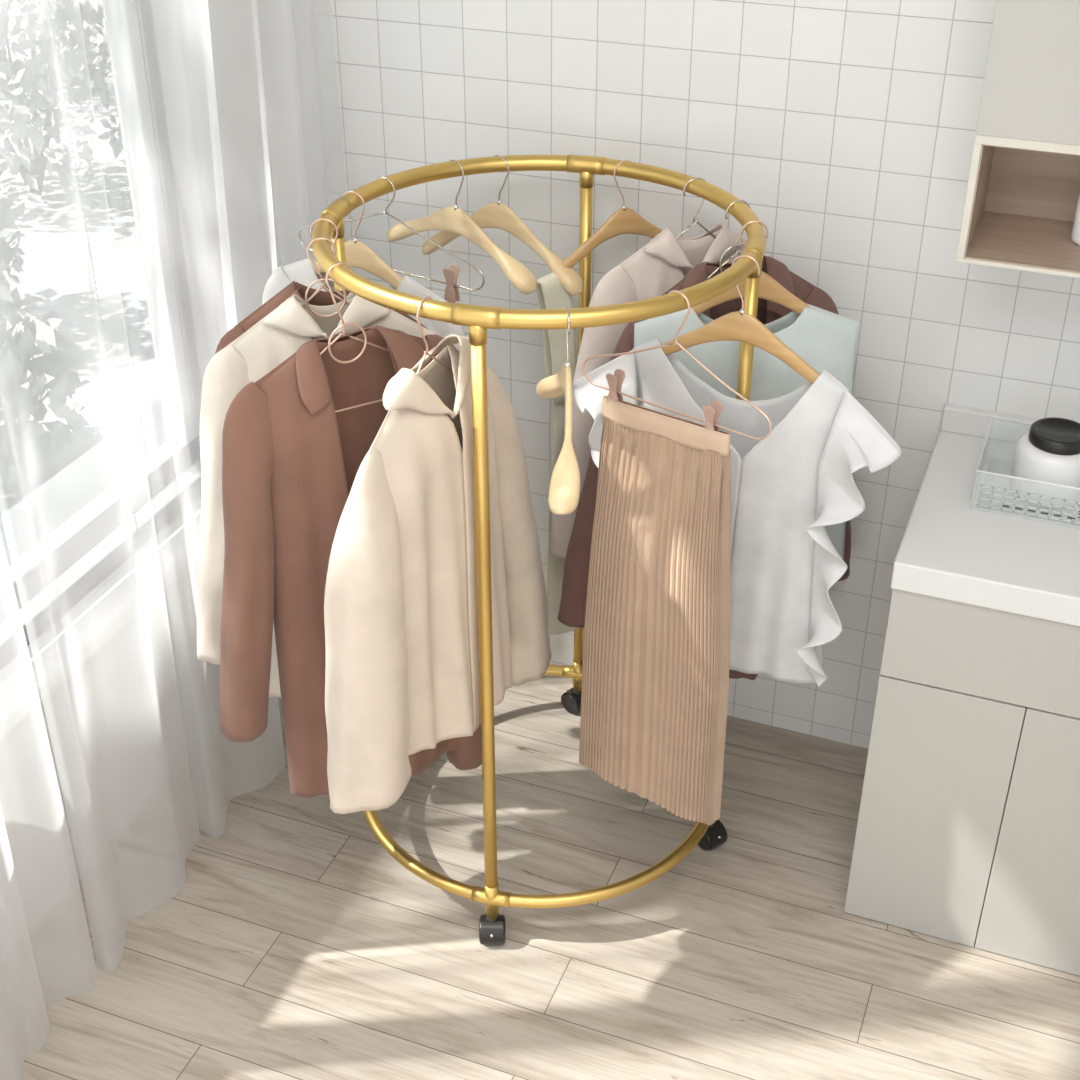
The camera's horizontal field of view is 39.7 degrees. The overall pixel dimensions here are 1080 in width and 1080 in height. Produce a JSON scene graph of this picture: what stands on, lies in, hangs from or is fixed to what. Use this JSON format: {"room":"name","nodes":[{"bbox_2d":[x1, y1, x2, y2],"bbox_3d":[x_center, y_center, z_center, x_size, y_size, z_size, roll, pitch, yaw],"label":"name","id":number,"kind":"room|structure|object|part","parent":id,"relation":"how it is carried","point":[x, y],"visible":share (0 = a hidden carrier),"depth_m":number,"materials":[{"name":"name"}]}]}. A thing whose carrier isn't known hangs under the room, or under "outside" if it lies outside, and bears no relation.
{"room":"laundry room","nodes":[
{"label":"laundry room","id":0,"kind":"room"},
{"bbox_2d":[0,0,280,879],"bbox_3d":[-1.477,0.075,1.816,0.180,2.750,4.200,12,34,18],"label":"wall","id":1,"kind":"structure","parent":0,"point":[22,784],"depth_m":3.28,"materials":[{"name":"white paint"}]},
{"bbox_2d":[0,399,163,565],"bbox_3d":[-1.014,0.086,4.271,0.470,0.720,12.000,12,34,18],"label":"window","id":2,"kind":"structure","parent":1,"relation":"attached to","point":[79,483],"depth_m":3.94,"materials":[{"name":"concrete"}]},
{"bbox_2d":[0,0,201,739],"bbox_3d":[-1.271,-0.318,2.013,0.170,2.115,2.750,12,34,18],"label":"window","id":3,"kind":"structure","parent":1,"relation":"in","point":[85,541],"depth_m":3.19,"materials":[{"name":"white glass"}]},
{"bbox_3d":[-1.242,0.568,2.556,0.110,0.039,2.750,12,34,18],"label":"sill","id":4,"kind":"part","parent":3,"relation":"part of","materials":[{"name":"white"}]},
{"bbox_2d":[135,0,200,471],"bbox_3d":[-0.769,-0.941,2.901,0.006,1.884,0.006,12,34,18],"label":"chain","id":5,"kind":"object","parent":3,"relation":"hanging from","point":[138,21],"visible":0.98,"depth_m":3.08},
{"bbox_2d":[197,292,437,697],"bbox_3d":[-0.375,-0.072,2.963,0.673,0.901,0.097,-6,33,-10],"label":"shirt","id":6,"kind":"object","parent":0,"point":[277,336],"visible":0.16,"depth_m":2.77,"materials":[{"name":"beige fabric"}]},
{"bbox_3d":[-0.485,-0.047,2.932,0.200,0.892,0.047,-6,33,-10],"label":"panel","id":7,"kind":"part","parent":6,"relation":"part of","materials":[{"name":"beige fabric"}]},
{"bbox_2d":[215,281,427,353],"bbox_3d":[-0.368,-0.090,3.060,0.704,0.929,0.095,1,32,2],"label":"jacket","id":8,"kind":"object","parent":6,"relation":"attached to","point":[322,298],"visible":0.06,"depth_m":2.85,"materials":[{"name":"brown fabric"}]},
{"bbox_3d":[-0.499,-0.085,3.052,0.201,0.929,0.047,1,32,2],"label":"panel","id":9,"kind":"part","parent":8,"relation":"part of","materials":[{"name":"brown fabric"}]},
{"bbox_3d":[-0.388,-0.104,3.082,0.420,0.922,0.041,1,32,2],"label":"panel","id":10,"kind":"part","parent":8,"relation":"part of","materials":[{"name":"brown fabric"}]},
{"bbox_2d":[262,258,465,349],"bbox_3d":[-0.364,-0.268,3.133,0.516,0.645,0.075,14,35,21],"label":"shirt","id":11,"kind":"object","parent":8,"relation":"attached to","point":[302,272],"visible":0.09,"depth_m":3.01,"materials":[{"name":"white fabric"}]},
{"bbox_3d":[-0.459,-0.283,3.157,0.204,0.645,0.037,20,37,29],"label":"panel","id":12,"kind":"part","parent":11,"relation":"part of","materials":[{"name":"white fabric"}]},
{"bbox_3d":[-0.354,-0.277,3.147,0.400,0.644,0.036,14,35,21],"label":"panel","id":13,"kind":"part","parent":11,"relation":"part of","materials":[{"name":"white fabric"}]},
{"bbox_3d":[-0.279,-0.238,3.084,0.200,0.645,0.041,14,35,21],"label":"panel","id":14,"kind":"part","parent":11,"relation":"part of","materials":[{"name":"white fabric"}]},
{"bbox_3d":[-0.290,-0.080,3.044,0.220,0.929,0.046,1,32,2],"label":"panel","id":15,"kind":"part","parent":8,"relation":"part of","materials":[{"name":"brown fabric"}]},
{"bbox_3d":[-0.395,-0.079,2.982,0.400,0.885,0.042,-6,33,-10],"label":"panel","id":16,"kind":"part","parent":6,"relation":"part of","materials":[{"name":"beige fabric"}]},
{"bbox_3d":[-0.289,-0.068,2.966,0.200,0.892,0.047,-6,33,-10],"label":"panel","id":17,"kind":"part","parent":6,"relation":"part of","materials":[{"name":"beige fabric"}]},
{"bbox_2d":[22,675,1079,1079],"bbox_3d":[-0.048,1.573,2.108,2.920,0.100,4.220,12,34,18],"label":"floor","id":18,"kind":"structure","parent":0,"point":[293,945],"depth_m":3.13,"materials":[{"name":"brown wood"}]},
{"bbox_2d":[312,154,766,943],"bbox_3d":[-0.002,0.028,3.121,0.827,1.440,0.827,-23,39,-32],"label":"clothes rack","id":19,"kind":"object","parent":18,"relation":"on","point":[478,318],"visible":0.68,"depth_m":2.85,"materials":[{"name":"gold metal"}]},
{"bbox_2d":[302,237,349,316],"bbox_3d":[-0.391,-0.416,2.742,0.378,0.286,0.017,-6,33,-10],"label":"wire hanger","id":20,"kind":"object","parent":19,"relation":"hanging from","point":[322,279],"visible":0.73,"depth_m":2.71,"materials":[{"name":"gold metal"}]},
{"bbox_3d":[-0.392,-0.381,2.771,0.378,0.195,0.004,-6,33,-10],"label":"wire frame","id":21,"kind":"part","parent":20,"relation":"part of","materials":[{"name":"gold metal"}]},
{"bbox_2d":[308,218,343,298],"bbox_3d":[-0.399,-0.458,2.838,0.358,0.318,0.004,1,32,2],"label":"wire hanger","id":22,"kind":"object","parent":19,"relation":"hanging from","point":[317,220],"visible":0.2,"depth_m":2.77,"materials":[{"name":"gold metal"}]},
{"bbox_3d":[-0.399,-0.406,2.871,0.358,0.195,0.004,1,32,2],"label":"wire frame","id":23,"kind":"part","parent":22,"relation":"part of","materials":[{"name":"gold metal"}]},
{"bbox_3d":[-0.387,-0.036,3.197,0.026,1.352,0.026,12,34,18],"label":"post","id":24,"kind":"part","parent":19,"relation":"part of","materials":[{"name":"gold metal"}]},
{"bbox_2d":[220,326,481,797],"bbox_3d":[-0.366,0.094,2.904,0.582,1.060,0.108,-17,36,-24],"label":"jacket","id":25,"kind":"object","parent":19,"relation":"hanging from","point":[291,463],"visible":0.52,"depth_m":2.74,"materials":[{"name":"brown fabric"}]},
{"bbox_3d":[-0.417,0.106,2.844,0.189,1.017,0.061,-17,36,-25],"label":"panel","id":26,"kind":"part","parent":25,"relation":"part of","materials":[{"name":"brown fabric"}]},
{"bbox_3d":[-0.343,0.039,2.924,0.423,0.987,0.052,-17,36,-25],"label":"panel","id":27,"kind":"part","parent":25,"relation":"part of","materials":[{"name":"brown fabric"}]},
{"bbox_3d":[-0.235,0.048,2.935,0.233,1.017,0.058,-17,36,-25],"label":"panel","id":28,"kind":"part","parent":25,"relation":"part of","materials":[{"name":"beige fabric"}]},
{"bbox_2d":[320,263,388,412],"bbox_3d":[-0.342,-0.354,2.638,0.378,0.281,0.017,-17,36,-25],"label":"wire hanger","id":29,"kind":"object","parent":19,"relation":"hanging from","point":[343,325],"visible":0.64,"depth_m":2.63,"materials":[{"name":"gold metal"}]},
{"bbox_3d":[-0.345,-0.302,2.676,0.378,0.153,0.004,-17,36,-25],"label":"wire frame","id":30,"kind":"part","parent":29,"relation":"part of","materials":[{"name":"pink metal"}]},
{"bbox_2d":[313,191,402,288],"bbox_3d":[-0.361,-0.568,2.947,0.370,0.246,0.018,14,35,21],"label":"wooden hanger","id":31,"kind":"object","parent":19,"relation":"hanging from","point":[358,254],"visible":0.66,"depth_m":2.94,"materials":[{"name":"beige wood"}]},
{"bbox_2d":[298,176,484,302],"bbox_3d":[-0.308,-0.620,3.013,0.468,0.230,0.034,17,36,26],"label":"wire hanger","id":32,"kind":"object","parent":19,"relation":"hanging from","point":[451,295],"visible":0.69,"depth_m":2.98,"materials":[{"name":"silver metal"}]},
{"bbox_3d":[-0.308,-0.605,3.023,0.468,0.128,0.004,18,36,26],"label":"wire frame","id":33,"kind":"part","parent":32,"relation":"part of","materials":[{"name":"silver metal"}]},
{"bbox_2d":[324,334,550,813],"bbox_3d":[-0.170,0.053,2.756,0.149,0.908,0.790,13,34,20],"label":"jacket","id":34,"kind":"object","parent":19,"relation":"hanging from","point":[401,611],"visible":0.91,"depth_m":2.58,"materials":[{"name":"beige fabric"}]},
{"bbox_3d":[-0.207,0.015,2.739,0.071,0.785,0.425,16,35,23],"label":"panel","id":35,"kind":"part","parent":34,"relation":"part of","materials":[{"name":"beige fabric"}]},
{"bbox_3d":[-0.207,0.077,2.625,0.069,0.775,0.202,27,41,36],"label":"panel","id":36,"kind":"part","parent":34,"relation":"part of","materials":[{"name":"beige fabric"}]},
{"bbox_3d":[-0.103,-0.014,2.783,0.072,0.791,0.235,16,35,23],"label":"panel","id":37,"kind":"part","parent":34,"relation":"part of","materials":[{"name":"beige fabric"}]},
{"bbox_2d":[416,297,461,431],"bbox_3d":[-0.188,-0.273,2.516,0.004,0.288,0.378,16,35,23],"label":"wire hanger","id":38,"kind":"object","parent":19,"relation":"hanging from","point":[426,352],"visible":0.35,"depth_m":2.48,"materials":[{"name":"gold metal"}]},
{"bbox_3d":[-0.188,-0.234,2.541,0.004,0.195,0.378,16,35,23],"label":"wire frame","id":39,"kind":"part","parent":38,"relation":"part of","materials":[{"name":"gold metal"}]},
{"bbox_2d":[387,160,536,294],"bbox_3d":[-0.171,-0.677,3.104,0.444,0.229,0.048,28,41,36],"label":"wooden hanger","id":40,"kind":"object","parent":19,"relation":"hanging from","point":[453,219],"visible":0.94,"depth_m":3.08,"materials":[{"name":"beige wood"}]},
{"bbox_3d":[-0.101,0.221,2.787,0.026,1.352,0.026,12,34,18],"label":"post","id":41,"kind":"part","parent":19,"relation":"part of","materials":[{"name":"gold metal"}]},
{"bbox_3d":[-0.101,0.793,3.146,0.029,0.014,0.029,12,34,18],"label":"stem","id":42,"kind":"part","parent":19,"relation":"part of","materials":[{"name":"gold metal"}]},
{"bbox_2d":[422,155,582,295],"bbox_3d":[-0.085,-0.679,3.135,0.416,0.258,0.048,20,37,29],"label":"wooden hanger","id":43,"kind":"object","parent":19,"relation":"hanging from","point":[497,214],"visible":0.85,"depth_m":3.11,"materials":[{"name":"beige wood"}]},
{"bbox_2d":[536,272,578,634],"bbox_3d":[0.145,-0.198,3.381,0.335,0.922,0.052,-14,35,-22],"label":"dress","id":44,"kind":"object","parent":19,"relation":"hanging from","point":[551,294],"visible":0.09,"depth_m":3.23,"materials":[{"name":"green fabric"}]},
{"bbox_3d":[0.150,-0.091,3.466,0.313,0.650,0.025,-14,35,-22],"label":"panel","id":45,"kind":"part","parent":44,"relation":"part of","materials":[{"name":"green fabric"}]},
{"bbox_3d":[0.099,-0.065,3.424,0.178,0.650,0.028,-14,35,-22],"label":"panel","id":46,"kind":"part","parent":44,"relation":"part of","materials":[{"name":"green fabric"}]},
{"bbox_2d":[536,307,580,514],"bbox_3d":[0.029,-0.261,2.473,0.053,0.263,0.430,-2,32,-2],"label":"wooden hanger","id":47,"kind":"object","parent":19,"relation":"hanging from","point":[564,490],"visible":0.98,"depth_m":2.38,"materials":[{"name":"beige wood"}]},
{"bbox_3d":[0.097,-0.188,3.439,0.026,1.352,0.026,12,34,18],"label":"post","id":48,"kind":"part","parent":19,"relation":"part of","materials":[{"name":"gold metal"}]},
{"bbox_2d":[562,160,662,267],"bbox_3d":[0.173,-0.677,3.099,0.284,0.223,0.016,-14,35,-22],"label":"wooden hanger","id":49,"kind":"object","parent":19,"relation":"hanging from","point":[625,220],"visible":0.77,"depth_m":3.10,"materials":[{"name":"brown wood"}]},
{"bbox_2d":[579,396,730,824],"bbox_3d":[0.218,0.145,2.822,0.346,0.880,0.077,26,40,35],"label":"skirt","id":50,"kind":"object","parent":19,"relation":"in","point":[656,644],"visible":1,"depth_m":2.77,"materials":[{"name":"beige fabric"}]},
{"bbox_2d":[549,223,772,558],"bbox_3d":[0.289,-0.302,3.202,0.546,0.777,0.079,-7,33,-11],"label":"jacket","id":51,"kind":"object","parent":19,"relation":"hanging from","point":[650,272],"visible":0.12,"depth_m":3.03,"materials":[{"name":"fabric"}]},
{"bbox_3d":[0.225,-0.280,3.178,0.181,0.766,0.033,-7,33,-11],"label":"panel","id":52,"kind":"part","parent":51,"relation":"part of","materials":[{"name":"fabric"}]},
{"bbox_3d":[0.301,-0.306,3.216,0.350,0.760,0.030,-7,33,-11],"label":"panel","id":53,"kind":"part","parent":51,"relation":"part of","materials":[{"name":"fabric"}]},
{"bbox_3d":[0.394,-0.303,3.214,0.171,0.766,0.030,-9,33,-14],"label":"panel","id":54,"kind":"part","parent":51,"relation":"part of","materials":[{"name":"fabric"}]},
{"bbox_2d":[583,290,771,439],"bbox_3d":[0.228,-0.299,2.533,0.408,0.263,0.029,26,40,35],"label":"hanger","id":55,"kind":"object","parent":19,"relation":"hanging from","point":[712,414],"visible":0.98,"depth_m":2.53,"materials":[{"name":"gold metal"}]},
{"bbox_3d":[0.228,-0.275,2.548,0.408,0.143,0.004,26,40,35],"label":"wire frame","id":56,"kind":"part","parent":55,"relation":"part of","materials":[{"name":"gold metal"}]},
{"bbox_2d":[675,177,715,238],"bbox_3d":[0.308,-0.603,3.016,0.338,0.261,0.004,-7,33,-11],"label":"wire hanger","id":57,"kind":"object","parent":19,"relation":"hanging from","point":[692,179],"visible":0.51,"depth_m":2.99,"materials":[{"name":"silver metal"}]},
{"bbox_3d":[0.308,-0.567,3.039,0.338,0.175,0.004,-7,33,-11],"label":"wire frame","id":58,"kind":"part","parent":57,"relation":"part of","materials":[{"name":"silver metal"}]},
{"bbox_2d":[558,256,850,679],"bbox_3d":[0.373,-0.108,3.166,0.694,1.026,0.083,-9,33,-14],"label":"jacket","id":59,"kind":"object","parent":19,"relation":"hanging from","point":[572,608],"visible":0.12,"depth_m":3.05,"materials":[{"name":"brown fabric"}]},
{"bbox_3d":[0.285,-0.090,3.127,0.195,1.011,0.044,-9,33,-14],"label":"panel","id":60,"kind":"part","parent":59,"relation":"part of","materials":[{"name":"brown fabric"}]},
{"bbox_3d":[0.372,-0.120,3.185,0.400,1.017,0.038,-9,33,-14],"label":"panel","id":61,"kind":"part","parent":59,"relation":"part of","materials":[{"name":"brown fabric"}]},
{"bbox_3d":[0.481,-0.117,3.181,0.195,1.023,0.043,-9,33,-14],"label":"panel","id":62,"kind":"part","parent":59,"relation":"part of","materials":[{"name":"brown fabric"}]},
{"bbox_2d":[707,200,750,279],"bbox_3d":[0.379,-0.518,2.909,0.378,0.291,0.017,-9,33,-14],"label":"wire hanger","id":63,"kind":"object","parent":19,"relation":"hanging from","point":[745,202],"visible":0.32,"depth_m":2.87,"materials":[{"name":"silver metal"}]},
{"bbox_3d":[0.377,-0.479,2.941,0.378,0.190,0.004,-9,33,-14],"label":"wire frame","id":64,"kind":"part","parent":63,"relation":"part of","materials":[{"name":"silver metal"}]},
{"bbox_3d":[0.383,0.069,3.030,0.026,1.352,0.026,12,34,18],"label":"post","id":65,"kind":"part","parent":19,"relation":"part of","materials":[{"name":"gold metal"}]},
{"bbox_2d":[573,338,901,686],"bbox_3d":[0.350,-0.043,2.857,0.629,0.667,0.134,14,35,21],"label":"blouse","id":66,"kind":"object","parent":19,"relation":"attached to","point":[792,483],"visible":0.56,"depth_m":2.79,"materials":[{"name":"white fabric"}]},
{"bbox_3d":[0.260,-0.061,2.886,0.264,0.667,0.039,20,37,28],"label":"panel","id":67,"kind":"part","parent":66,"relation":"part of","materials":[{"name":"white fabric"}]},
{"bbox_3d":[0.368,-0.064,2.891,0.450,0.667,0.047,14,35,21],"label":"panel","id":68,"kind":"part","parent":66,"relation":"part of","materials":[{"name":"white fabric"}]},
{"bbox_3d":[0.460,-0.013,2.809,0.210,0.667,0.039,5,33,8],"label":"panel","id":69,"kind":"part","parent":66,"relation":"part of","materials":[{"name":"white fabric"}]},
{"bbox_2d":[661,255,819,383],"bbox_3d":[0.359,-0.390,2.663,0.370,0.246,0.014,14,35,21],"label":"wooden hanger","id":70,"kind":"object","parent":19,"relation":"hanging from","point":[741,326],"visible":0.94,"depth_m":2.66,"materials":[{"name":"brown wood"}]},
{"bbox_2d":[634,304,859,559],"bbox_3d":[0.395,-0.180,2.993,0.490,0.624,0.094,-1,32,-1],"label":"blouse","id":71,"kind":"object","parent":19,"relation":"hanging from","point":[824,339],"visible":0.22,"depth_m":2.86,"materials":[{"name":"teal fabric"}]},
{"bbox_3d":[0.273,-0.168,2.975,0.245,0.624,0.052,-1,32,-1],"label":"panel","id":72,"kind":"part","parent":71,"relation":"part of","materials":[{"name":"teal fabric"}]},
{"bbox_3d":[0.395,-0.196,3.012,0.490,0.611,0.044,-1,32,-1],"label":"panel","id":73,"kind":"part","parent":71,"relation":"part of","materials":[{"name":"teal fabric"}]},
{"bbox_3d":[0.517,-0.173,2.981,0.248,0.624,0.046,-3,32,-5],"label":"panel","id":74,"kind":"part","parent":71,"relation":"part of","materials":[{"name":"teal fabric"}]},
{"bbox_2d":[691,220,808,314],"bbox_3d":[0.395,-0.484,2.808,0.360,0.241,0.015,-1,32,-1],"label":"wooden hanger","id":75,"kind":"object","parent":19,"relation":"hanging from","point":[770,289],"visible":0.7,"depth_m":2.82,"materials":[{"name":"brown wood"}]},
{"bbox_2d":[844,589,1079,975],"bbox_3d":[1.271,0.414,3.062,1.101,0.848,0.565,12,34,18],"label":"base cabinet","id":76,"kind":"object","parent":18,"relation":"on","point":[968,829],"visible":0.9,"depth_m":2.94,"materials":[{"name":"white wood"}]},
{"bbox_3d":[0.788,0.556,3.029,0.274,0.638,0.020,12,34,18],"label":"door","id":77,"kind":"part","parent":76,"relation":"part of","materials":[{"name":"white wood"}]},
{"bbox_3d":[1.051,0.252,2.717,0.839,0.202,0.019,12,34,18],"label":"drawer","id":78,"kind":"part","parent":76,"relation":"part of","materials":[{"name":"white wood"}]},
{"bbox_2d":[891,404,1079,626],"bbox_3d":[1.268,0.007,2.804,1.104,0.115,0.573,12,34,18],"label":"countertop","id":79,"kind":"structure","parent":76,"relation":"on","point":[952,547],"depth_m":2.81,"materials":[{"name":"white stone"}]},
{"bbox_2d":[971,417,1079,523],"bbox_3d":[1.073,-0.115,2.911,0.422,0.087,0.239,12,34,18],"label":"storage basket","id":80,"kind":"object","parent":79,"relation":"on","point":[981,459],"visible":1,"depth_m":2.86,"materials":[{"name":"white plastic"}]},
{"bbox_2d":[1009,417,1079,507],"bbox_3d":[1.006,-0.156,2.926,0.152,0.134,0.152,12,34,18],"label":"canister","id":81,"kind":"object","parent":80,"relation":"in","point":[1049,452],"visible":0.98,"depth_m":2.88,"materials":[{"name":"white plastic"}]},
{"bbox_3d":[1.006,-0.202,2.897,0.114,0.025,0.114,12,34,18],"label":"lid","id":82,"kind":"part","parent":81,"relation":"part of","materials":[{"name":"black plastic"}]},
{"bbox_3d":[1.049,0.610,2.942,0.282,0.638,0.020,12,34,18],"label":"door","id":83,"kind":"part","parent":76,"relation":"part of","materials":[{"name":"white wood"}]},
{"bbox_2d":[257,0,1079,748],"bbox_3d":[0.633,-0.559,3.201,3.150,3.150,0.150,12,34,18],"label":"wall","id":84,"kind":"structure","parent":0,"point":[847,128],"depth_m":3.12,"materials":[{"name":"white tile"}]},
{"bbox_2d":[956,0,1079,277],"bbox_3d":[1.318,-1.021,2.307,1.101,1.300,0.302,12,34,18],"label":"upper cabinet","id":85,"kind":"object","parent":84,"relation":"attached to","point":[1023,189],"visible":1,"depth_m":2.57,"materials":[{"name":"beige wood"}]},
{"bbox_3d":[1.319,-0.571,2.590,1.101,0.236,0.300,12,34,18],"label":"niche frame","id":86,"kind":"part","parent":85,"relation":"part of","materials":[{"name":"brown wood"}]},
{"bbox_3d":[0.964,-1.112,2.234,0.450,1.068,0.020,12,34,18],"label":"door","id":87,"kind":"part","parent":85,"relation":"part of","materials":[{"name":"white wood"}]},
{"bbox_2d":[1071,195,1079,245],"bbox_3d":[1.006,-0.601,2.717,0.060,0.130,0.060,12,34,18],"label":"bottle","id":88,"kind":"object","parent":85,"relation":"in","point":[1075,235],"visible":1,"depth_m":2.73,"materials":[{"name":"white ceramic"}]},
{"bbox_3d":[-0.100,-0.889,0.670,3.080,0.100,4.350,12,34,18],"label":"ceiling","id":89,"kind":"structure","parent":0,"visible":0},
{"bbox_3d":[-1.029,-1.234,1.409,0.024,0.024,3.180,12,34,18],"label":"rail","id":90,"kind":"object","parent":89,"relation":"attached to","visible":0},
{"bbox_2d":[0,531,97,1079],"bbox_3d":[-1.173,0.108,1.825,0.097,2.676,1.422,12,34,18],"label":"curtain","id":91,"kind":"object","parent":90,"relation":"hanging from","point":[47,957],"visible":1,"depth_m":2.85,"materials":[{"name":"white fabric"}]},
{"bbox_2d":[0,0,329,971],"bbox_3d":[-0.678,-0.559,2.888,0.099,2.676,1.270,10,34,16],"label":"curtain","id":92,"kind":"object","parent":90,"relation":"hanging from","point":[163,822],"visible":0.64,"depth_m":2.88,"materials":[{"name":"white fabric"}]},
{"label":"outside","id":93,"kind":"structure","parent":0,"visible":0},
{"bbox_2d":[0,0,157,515],"bbox_3d":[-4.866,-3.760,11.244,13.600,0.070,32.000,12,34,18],"label":"window","id":94,"kind":"structure","parent":93,"point":[48,275],"depth_m":7.25,"materials":[{"name":"glass"}]},
{"bbox_2d":[0,171,24,285],"bbox_3d":[-2.693,-1.299,6.329,1.039,0.994,1.069,12,34,18],"label":"shrub","id":95,"kind":"object","parent":94,"relation":"on","point":[8,216],"visible":0.91,"depth_m":6.40,"materials":[{"name":"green plant"}]},
{"bbox_2d":[0,278,90,490],"bbox_3d":[-1.989,-0.541,5.343,0.798,0.758,0.829,12,34,18],"label":"tree","id":96,"kind":"object","parent":94,"relation":"on","point":[50,376],"visible":0.62,"depth_m":5.30,"materials":[{"name":"green plant"}]},
{"bbox_2d":[0,0,100,69],"bbox_3d":[-3.655,-3.816,9.627,1.816,1.754,1.818,12,34,18],"label":"shrub","id":97,"kind":"object","parent":94,"relation":"on","point":[10,5],"visible":0.05,"depth_m":9.93,"materials":[{"name":"green plant"}]},
{"bbox_2d":[0,0,121,203],"bbox_3d":[-2.746,-2.451,7.809,1.440,1.375,1.371,12,34,18],"label":"tree","id":98,"kind":"object","parent":94,"relation":"on","point":[31,167],"visible":0.44,"depth_m":7.66,"materials":[{"name":"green plant"}]}
]}

